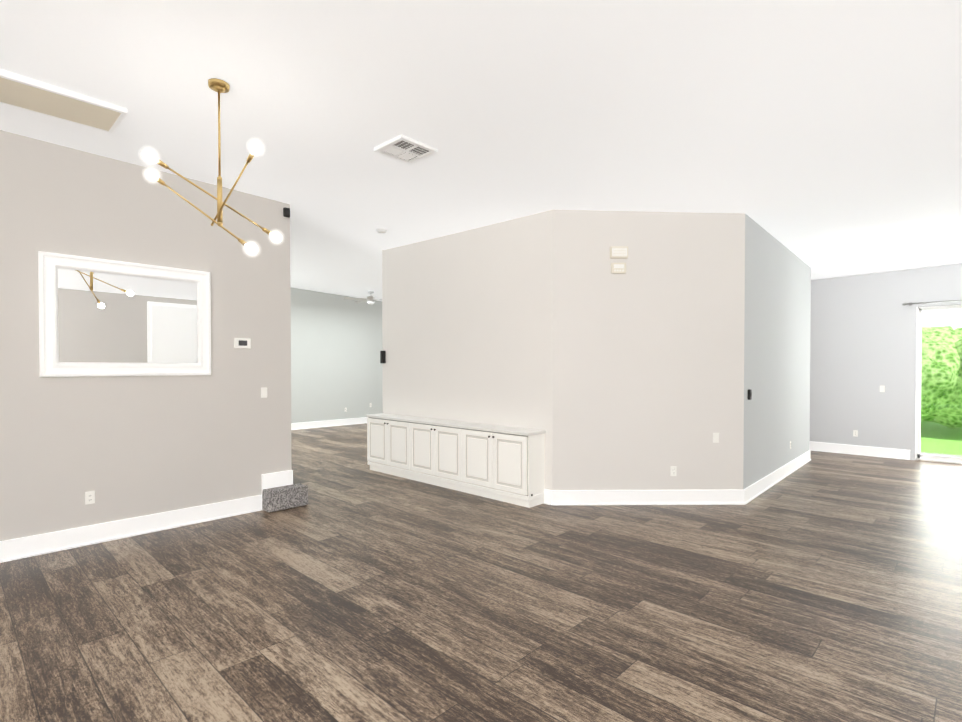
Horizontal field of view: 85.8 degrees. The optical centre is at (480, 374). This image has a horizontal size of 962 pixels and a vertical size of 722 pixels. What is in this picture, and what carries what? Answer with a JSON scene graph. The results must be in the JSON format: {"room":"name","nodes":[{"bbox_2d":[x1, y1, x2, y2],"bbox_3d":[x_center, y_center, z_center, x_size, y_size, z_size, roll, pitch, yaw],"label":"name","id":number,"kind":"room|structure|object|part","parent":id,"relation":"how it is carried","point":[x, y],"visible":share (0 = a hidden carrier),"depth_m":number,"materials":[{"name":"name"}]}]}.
{"room":"empty living room","nodes":[
{"label":"empty living room","id":0,"kind":"room"},
{"bbox_2d":[0,130,291,540],"bbox_3d":[-4.385,-0.419,3.750,0.193,3.900,6.235,1,1,44],"label":"wall","id":1,"kind":"structure","parent":0,"point":[124,447],"depth_m":4.83,"materials":[{"name":"grey paint"}]},
{"bbox_2d":[85,491,94,504],"bbox_3d":[-3.490,1.101,4.622,0.010,0.114,0.070,1,1,44],"label":"outlet","id":2,"kind":"object","parent":1,"relation":"attached to","point":[89,497],"visible":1,"depth_m":4.62,"materials":[{"name":"white plastic"}]},
{"bbox_3d":[-3.244,-0.512,4.832,0.042,1.055,1.345,1,1,44],"label":"mirror","id":3,"kind":"part","parent":1,"relation":"part of","materials":[{"name":"white mirror"}]},
{"bbox_2d":[0,495,261,562],"bbox_3d":[-4.458,1.449,3.604,0.028,0.170,5.885,1,1,44],"label":"baseboard","id":4,"kind":"structure","parent":1,"relation":"attached to","point":[29,546],"depth_m":4.78,"materials":[{"name":"white paint"}]},
{"bbox_2d":[234,338,250,348],"bbox_3d":[-2.561,-0.333,5.559,0.028,0.110,0.170,1,1,44],"label":"thermostat","id":5,"kind":"object","parent":1,"relation":"attached to","point":[244,343],"visible":0.98,"depth_m":5.55,"materials":[{"name":"white plastic"}]},
{"bbox_2d":[261,387,266,397],"bbox_3d":[-2.404,0.202,5.742,0.012,0.114,0.070,1,1,44],"label":"light switch","id":6,"kind":"object","parent":1,"relation":"attached to","point":[263,392],"visible":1,"depth_m":5.74,"materials":[{"name":"white plastic"}]},
{"bbox_2d":[262,470,292,491],"bbox_3d":[-2.300,1.303,5.855,0.030,0.395,0.354,1,1,44],"label":"baseboard","id":7,"kind":"structure","parent":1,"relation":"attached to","point":[277,479],"depth_m":5.84,"materials":[{"name":"white paint"}]},
{"bbox_2d":[283,207,289,217],"bbox_3d":[-2.208,-1.843,5.891,0.048,0.100,0.070,1,1,44],"label":"sensor","id":8,"kind":"object","parent":1,"relation":"attached to","point":[286,212],"visible":1,"depth_m":5.87,"materials":[{"name":"black plastic"}]},
{"bbox_2d":[291,287,382,422],"bbox_3d":[-6.292,-0.531,11.434,0.150,3.900,15.000,1,1,44],"label":"wall","id":9,"kind":"structure","parent":0,"point":[336,349],"depth_m":13.80,"materials":[{"name":"paint"}]},
{"bbox_2d":[291,417,367,429],"bbox_3d":[-6.176,1.333,11.454,0.028,0.170,14.850,1,1,44],"label":"baseboard","id":10,"kind":"structure","parent":9,"relation":"attached to","point":[320,424],"depth_m":13.68,"materials":[{"name":"white paint"}]},
{"bbox_2d":[0,423,961,721],"bbox_3d":[-0.154,1.563,5.692,17.000,0.120,15.150,1,1,44],"label":"floor","id":11,"kind":"structure","parent":0,"point":[822,587],"depth_m":3.38,"materials":[{"name":"wood"}]},
{"bbox_2d":[262,483,307,512],"bbox_3d":[-2.195,1.384,5.816,0.186,0.235,0.470,1,1,44],"label":"carpeted step","id":12,"kind":"structure","parent":11,"relation":"on","point":[275,499],"depth_m":5.74,"materials":[{"name":"grey carpet"}]},
{"bbox_2d":[367,417,405,477],"bbox_3d":[-1.240,1.066,7.677,1.117,0.815,0.326,1,1,44],"label":"base cabinet","id":13,"kind":"object","parent":11,"relation":"on","point":[386,439],"depth_m":7.59,"materials":[{"name":"white wood"}]},
{"bbox_2d":[406,421,457,490],"bbox_3d":[-0.508,1.077,6.976,1.172,0.815,0.326,1,1,44],"label":"base cabinet","id":14,"kind":"object","parent":11,"relation":"on","point":[431,450],"depth_m":6.89,"materials":[{"name":"white wood"}]},
{"bbox_2d":[458,425,544,507],"bbox_3d":[0.225,1.087,6.275,1.116,0.815,0.326,1,1,44],"label":"base cabinet","id":15,"kind":"object","parent":11,"relation":"on","point":[502,463],"depth_m":6.03,"materials":[{"name":"white wood"}]},
{"bbox_2d":[366,413,545,436],"bbox_3d":[-0.508,0.652,6.970,3.185,0.035,0.325,1,1,44],"label":"countertop","id":16,"kind":"structure","parent":15,"relation":"on","point":[429,421],"depth_m":6.60,"materials":[{"name":"white stone"}]},
{"bbox_2d":[382,209,810,489],"bbox_3d":[2.048,-0.488,8.455,4.880,3.900,5.370,1,1,44],"label":"wall block","id":17,"kind":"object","parent":11,"relation":"on","point":[679,338],"visible":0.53,"depth_m":5.96,"materials":[{"name":"grey paint"}]},
{"bbox_2d":[380,351,385,362],"bbox_3d":[-1.549,-0.273,8.156,0.080,0.200,0.060,1,1,44],"label":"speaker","id":18,"kind":"object","parent":17,"relation":"attached to","point":[382,356],"visible":1,"depth_m":8.13,"materials":[{"name":"black plastic"}]},
{"bbox_2d":[544,489,551,504],"bbox_3d":[0.772,1.414,5.967,0.105,0.170,0.028,1,1,44],"label":"baseboard","id":19,"kind":"structure","parent":17,"relation":"attached to","point":[548,497],"depth_m":5.96,"materials":[{"name":"white wood"}]},
{"bbox_2d":[611,263,625,273],"bbox_3d":[1.568,-1.210,5.898,0.170,0.120,0.032,0,1,-1],"label":"alarm keypad","id":20,"kind":"object","parent":17,"relation":"attached to","point":[618,268],"visible":0.98,"depth_m":5.88,"materials":[{"name":"beige plastic"}]},
{"bbox_2d":[610,246,627,258],"bbox_3d":[1.568,-1.385,5.884,0.200,0.130,0.054,0,1,-1],"label":"door chime","id":21,"kind":"object","parent":17,"relation":"attached to","point":[618,252],"visible":1,"depth_m":5.86,"materials":[{"name":"beige plastic"}]},
{"bbox_2d":[552,490,744,505],"bbox_3d":[1.923,1.414,5.944,2.218,0.170,0.028,0,1,-1],"label":"baseboard","id":22,"kind":"structure","parent":17,"relation":"attached to","point":[645,497],"depth_m":5.94,"materials":[{"name":"white paint"}]},
{"bbox_2d":[670,466,676,475],"bbox_3d":[2.214,1.114,5.953,0.070,0.114,0.010,0,1,-1],"label":"outlet","id":23,"kind":"object","parent":17,"relation":"attached to","point":[673,470],"visible":1,"depth_m":5.95,"materials":[{"name":"white plastic"}]},
{"bbox_2d":[713,433,718,442],"bbox_3d":[2.701,0.729,5.953,0.070,0.114,0.012,0,1,-1],"label":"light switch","id":24,"kind":"object","parent":17,"relation":"attached to","point":[715,437],"visible":1,"depth_m":5.95,"materials":[{"name":"white plastic"}]},
{"bbox_2d":[748,389,751,399],"bbox_3d":[3.153,0.237,6.072,0.036,0.120,0.061,1,1,44],"label":"light switch","id":25,"kind":"object","parent":17,"relation":"attached to","point":[749,394],"visible":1,"depth_m":6.05,"materials":[{"name":"black plastic"}]},
{"bbox_2d":[744,450,810,504],"bbox_3d":[4.317,1.393,7.383,0.138,0.170,3.833,1,1,44],"label":"baseboard","id":26,"kind":"structure","parent":17,"relation":"attached to","point":[758,488],"depth_m":6.98,"materials":[{"name":"white paint"}]},
{"bbox_2d":[0,0,961,300],"bbox_3d":[-0.154,-2.167,5.638,17.000,0.907,15.150,1,1,44],"label":"ceiling","id":27,"kind":"structure","parent":0,"point":[822,138],"depth_m":3.67,"materials":[{"name":"white paint"}]},
{"bbox_2d":[0,69,126,133],"bbox_3d":[-3.097,-1.920,3.564,0.480,0.050,1.020,1,1,44],"label":"ceiling vent","id":28,"kind":"object","parent":27,"relation":"in","point":[30,95],"visible":0.94,"depth_m":3.64,"materials":[{"name":"grey"}]},
{"bbox_2d":[140,78,283,257],"bbox_3d":[-1.748,-1.331,3.424,0.856,1.151,0.924,1,1,44],"label":"chandelier","id":29,"kind":"object","parent":27,"relation":"hanging from","point":[218,86],"visible":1,"depth_m":3.39,"materials":[{"name":"gold metal"}]},
{"bbox_2d":[344,291,381,303],"bbox_3d":[-2.764,-1.906,12.884,1.236,0.322,1.293,1,1,44],"label":"ceiling fan","id":30,"kind":"object","parent":27,"relation":"hanging from","point":[370,299],"visible":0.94,"depth_m":12.78,"materials":[{"name":"white"}]},
{"bbox_2d":[376,228,386,232],"bbox_3d":[-1.332,-1.921,6.942,0.144,0.045,0.144,1,1,44],"label":"smoke detector","id":31,"kind":"object","parent":27,"relation":"attached to","point":[380,230],"visible":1,"depth_m":6.89,"materials":[{"name":"white plastic"}]},
{"bbox_2d":[374,134,437,163],"bbox_3d":[-0.632,-1.887,4.347,0.380,0.039,0.380,1,1,44],"label":"ceiling vent","id":32,"kind":"object","parent":27,"relation":"in","point":[405,149],"visible":0.88,"depth_m":4.32,"materials":[{"name":"grey metal"}]},
{"bbox_2d":[809,263,961,459],"bbox_3d":[5.032,-0.526,11.080,17.000,3.900,0.150,1,1,44],"label":"wall","id":33,"kind":"structure","parent":0,"point":[863,339],"depth_m":9.19,"materials":[{"name":"paint"}]},
{"bbox_2d":[853,430,857,436],"bbox_3d":[6.756,1.064,9.341,0.070,0.114,0.010,1,1,44],"label":"outlet","id":34,"kind":"object","parent":33,"relation":"attached to","point":[855,433],"visible":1,"depth_m":9.34,"materials":[{"name":"white plastic"}]},
{"bbox_2d":[809,441,909,459],"bbox_3d":[3.121,1.313,12.813,11.580,0.170,0.028,1,1,44],"label":"baseboard","id":35,"kind":"structure","parent":33,"relation":"attached to","point":[904,454],"depth_m":9.28,"materials":[{"name":"white paint"}]},
{"bbox_2d":[880,386,884,391],"bbox_3d":[7.026,0.253,9.069,0.070,0.114,0.012,1,1,44],"label":"light switch","id":36,"kind":"object","parent":33,"relation":"attached to","point":[882,388],"visible":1,"depth_m":9.06,"materials":[{"name":"white plastic"}]},
{"bbox_2d":[915,307,917,459],"bbox_3d":[8.057,0.168,8.111,1.909,2.600,0.030,1,1,44],"label":"door frame","id":37,"kind":"structure","parent":33,"relation":"attached to","point":[916,382],"depth_m":8.76,"materials":[{"name":"white paint"}]},
{"bbox_2d":[902,300,961,305],"bbox_3d":[8.044,-1.181,8.013,2.368,0.060,0.098,1,1,44],"label":"curtain rod","id":38,"kind":"object","parent":33,"relation":"attached to","point":[909,303],"visible":1,"depth_m":8.58,"materials":[{"name":"silver metal"}]},
{"bbox_2d":[916,304,961,463],"bbox_3d":[8.098,0.168,8.154,1.904,2.597,0.090,1,1,44],"label":"sliding glass door","id":39,"kind":"structure","parent":33,"relation":"in","point":[942,459],"depth_m":8.71,"materials":[{"name":"clear glass"}]},
{"label":"outside","id":40,"kind":"structure","parent":0,"visible":0},
{"bbox_2d":[920,421,961,455],"bbox_3d":[25.269,1.371,26.248,60.000,0.260,47.290,1,1,44],"label":"lawn","id":41,"kind":"structure","parent":40,"point":[946,437],"depth_m":11.58,"materials":[{"name":"green plant"}]},
{"bbox_2d":[920,452,961,457],"bbox_3d":[8.565,1.569,8.663,3.910,0.180,1.200,1,1,44],"label":"patio","id":42,"kind":"structure","parent":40,"point":[947,455],"depth_m":9.48,"materials":[{"name":"grey concrete"}]},
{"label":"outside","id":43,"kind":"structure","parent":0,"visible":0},
{"bbox_2d":[921,326,961,427],"bbox_3d":[15.132,-2.918,13.311,30.570,8.366,10.412,1,1,44],"label":"hedge","id":44,"kind":"object","parent":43,"point":[931,356],"depth_m":11.59,"materials":[{"name":"green plant"}]}
]}

